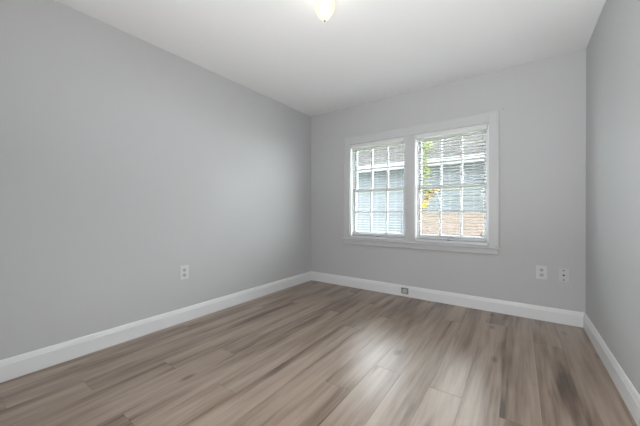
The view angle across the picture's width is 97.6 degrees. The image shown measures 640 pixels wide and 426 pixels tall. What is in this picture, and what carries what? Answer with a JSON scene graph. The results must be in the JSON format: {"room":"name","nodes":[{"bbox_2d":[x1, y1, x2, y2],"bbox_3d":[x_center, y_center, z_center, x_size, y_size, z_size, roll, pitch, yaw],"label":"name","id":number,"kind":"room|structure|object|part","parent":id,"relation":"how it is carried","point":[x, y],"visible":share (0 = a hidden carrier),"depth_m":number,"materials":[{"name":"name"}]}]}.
{"room":"empty bedroom","nodes":[
{"label":"empty bedroom","id":0,"kind":"room"},
{"bbox_2d":[0,0,310,359],"bbox_3d":[-1.250,-0.201,2.756,0.150,2.460,3.940,0,0,35],"label":"wall","id":1,"kind":"structure","parent":0,"point":[126,162],"depth_m":2.22,"materials":[{"name":"grey paint"}]},
{"bbox_2d":[0,271,310,382],"bbox_3d":[-1.180,0.944,2.713,0.016,0.130,3.640,0,0,35],"label":"baseboard","id":2,"kind":"structure","parent":1,"relation":"attached to","point":[13,367],"depth_m":2.20,"materials":[{"name":"white paint"}]},
{"bbox_2d":[180,265,188,279],"bbox_3d":[-1.261,0.553,2.605,0.010,0.126,0.082,0,0,35],"label":"wall outlet","id":3,"kind":"object","parent":1,"relation":"attached to","point":[184,270],"visible":1,"depth_m":2.60,"materials":[{"name":"white plastic"}]},
{"bbox_2d":[0,280,636,425],"bbox_3d":[-0.001,1.021,1.784,3.016,0.020,3.790,0,0,35],"label":"floor","id":4,"kind":"structure","parent":0,"point":[309,353],"depth_m":1.75,"materials":[{"name":"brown wood"}]},
{"bbox_2d":[55,0,605,116],"bbox_3d":[0.038,-1.489,1.834,3.316,0.120,3.940,0,0,35],"label":"ceiling","id":5,"kind":"structure","parent":0,"point":[367,51],"depth_m":2.28,"materials":[{"name":"white paint"}]},
{"bbox_2d":[314,0,334,21],"bbox_3d":[0.031,-1.341,1.838,0.160,0.177,0.160,0,0,35],"label":"ceiling light","id":6,"kind":"object","parent":5,"relation":"attached to","point":[324,9],"visible":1,"depth_m":1.80,"materials":[{"name":"white glass"}]},
{"bbox_2d":[311,49,585,312],"bbox_3d":[1.138,-0.208,3.385,3.016,2.460,0.150,0,0,35],"label":"wall","id":7,"kind":"structure","parent":0,"point":[542,120],"depth_m":2.78,"materials":[{"name":"grey paint"}]},
{"bbox_2d":[350,137,404,239],"bbox_3d":[0.762,-0.295,3.651,0.760,1.250,0.150,0,0,35],"label":"window","id":8,"kind":"structure","parent":7,"relation":"in","point":[353,198],"depth_m":3.71,"materials":[{"name":"white paint"}]},
{"bbox_2d":[351,138,404,237],"bbox_3d":[0.728,-0.300,3.603,0.735,1.215,0.049,0,0,35],"label":"window blind","id":9,"kind":"object","parent":8,"relation":"attached to","point":[400,139],"visible":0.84,"depth_m":3.58,"materials":[{"name":"white paint"}]},
{"bbox_3d":[0.730,-0.893,3.605,0.734,0.030,0.036,0,0,35],"label":"head rail","id":10,"kind":"part","parent":9,"relation":"part of","materials":[{"name":"white paint"}]},
{"bbox_3d":[0.738,0.299,3.606,0.714,0.016,0.026,0,0,35],"label":"rail","id":11,"kind":"part","parent":9,"relation":"part of","materials":[{"name":"white plastic"}]},
{"bbox_3d":[0.768,-0.004,3.660,0.734,0.624,0.032,0,0,35],"label":"sash","id":12,"kind":"part","parent":8,"relation":"part of","materials":[{"name":"white paint"}]},
{"bbox_3d":[0.786,-0.593,3.685,0.734,0.630,0.032,0,0,35],"label":"sash","id":13,"kind":"part","parent":8,"relation":"part of","materials":[{"name":"white paint"}]},
{"bbox_2d":[401,287,407,293],"bbox_3d":[1.015,0.934,3.358,0.084,0.072,0.014,0,0,35],"label":"baseboard outlet","id":14,"kind":"object","parent":7,"relation":"attached to","point":[403,290],"visible":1,"depth_m":3.35,"materials":[{"name":"plastic"}]},
{"bbox_2d":[342,109,500,254],"bbox_3d":[1.056,-0.310,3.328,1.837,1.455,0.036,0,0,35],"label":"trim","id":15,"kind":"structure","parent":7,"relation":"attached to","point":[491,117],"depth_m":3.23,"materials":[{"name":"paint"}]},
{"bbox_2d":[311,271,583,327],"bbox_3d":[1.092,0.938,3.322,3.016,0.130,0.016,0,0,35],"label":"baseboard","id":16,"kind":"structure","parent":7,"relation":"attached to","point":[561,316],"depth_m":2.98,"materials":[{"name":"white paint"}]},
{"bbox_2d":[415,123,488,244],"bbox_3d":[1.466,-0.294,3.151,0.754,1.250,0.150,0,0,35],"label":"window","id":17,"kind":"structure","parent":7,"relation":"in","point":[486,210],"depth_m":3.13,"materials":[{"name":"white paint"}]},
{"bbox_2d":[416,125,487,242],"bbox_3d":[1.433,-0.299,3.103,0.729,1.215,0.049,0,0,35],"label":"window blind","id":18,"kind":"object","parent":17,"relation":"attached to","point":[419,137],"visible":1,"depth_m":3.09,"materials":[{"name":"white paint"}]},
{"bbox_3d":[1.435,-0.892,3.105,0.728,0.030,0.036,0,0,35],"label":"head rail","id":19,"kind":"part","parent":18,"relation":"part of","materials":[{"name":"white paint"}]},
{"bbox_3d":[1.440,0.300,3.108,0.686,0.016,0.026,0,0,35],"label":"rail","id":20,"kind":"part","parent":18,"relation":"part of","materials":[{"name":"white plastic"}]},
{"bbox_3d":[1.629,-0.296,2.970,0.001,1.182,0.030,0,0,35],"label":"ladder cord","id":21,"kind":"part","parent":18,"relation":"part of","materials":[{"name":"white fabric"}]},
{"bbox_3d":[1.491,-0.593,3.185,0.728,0.630,0.032,0,0,35],"label":"sash","id":22,"kind":"part","parent":17,"relation":"part of","materials":[{"name":"white paint"}]},
{"bbox_3d":[1.472,-0.003,3.159,0.728,0.624,0.032,0,0,35],"label":"sash","id":23,"kind":"part","parent":17,"relation":"part of","materials":[{"name":"white paint"}]},
{"bbox_2d":[536,265,546,279],"bbox_3d":[2.075,0.557,2.626,0.082,0.126,0.010,0,0,35],"label":"wall outlet","id":24,"kind":"object","parent":7,"relation":"attached to","point":[541,271],"visible":1,"depth_m":2.62,"materials":[{"name":"white plastic"}]},
{"bbox_2d":[559,268,568,281],"bbox_3d":[2.201,0.563,2.531,0.070,0.120,0.017,0,0,35],"label":"cable plate","id":25,"kind":"object","parent":7,"relation":"attached to","point":[563,273],"visible":1,"depth_m":2.53,"materials":[{"name":"plastic"}]},
{"bbox_2d":[586,0,639,394],"bbox_3d":[1.331,-0.198,0.923,0.150,2.460,3.940,0,0,35],"label":"wall","id":26,"kind":"structure","parent":0,"point":[613,47],"depth_m":1.73,"materials":[{"name":"grey paint"}]},
{"bbox_2d":[583,313,639,425],"bbox_3d":[1.266,0.947,0.976,0.016,0.130,3.640,0,0,35],"label":"baseboard","id":27,"kind":"structure","parent":26,"relation":"attached to","point":[629,394],"depth_m":1.64,"materials":[{"name":"white paint"}]},
{"label":"outside","id":28,"kind":"structure","parent":0,"visible":0},
{"bbox_3d":[6.281,1.452,13.233,28.000,0.100,21.850,0,0,35],"label":"ground","id":29,"kind":"structure","parent":28,"visible":0},
{"bbox_2d":[357,134,483,232],"bbox_3d":[4.742,-0.762,8.298,11.600,4.374,4.540,0,0,35],"label":"house","id":30,"kind":"structure","parent":29,"relation":"on","point":[377,218],"depth_m":7.96,"materials":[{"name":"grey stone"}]},
{"bbox_2d":[421,141,438,232],"bbox_3d":[2.129,-0.287,5.677,0.523,3.459,0.588,0,0,-18],"label":"tree","id":31,"kind":"object","parent":29,"relation":"on","point":[428,196],"visible":0.23,"depth_m":5.68,"materials":[{"name":"green plant"}]},
{"bbox_2d":[422,213,483,236],"bbox_3d":[4.412,0.701,4.867,5.650,1.480,0.150,0,0,35],"label":"wooden fence","id":32,"kind":"object","parent":29,"relation":"on","point":[455,217],"visible":0.02,"depth_m":5.89,"materials":[{"name":"beige wood"}]}
]}

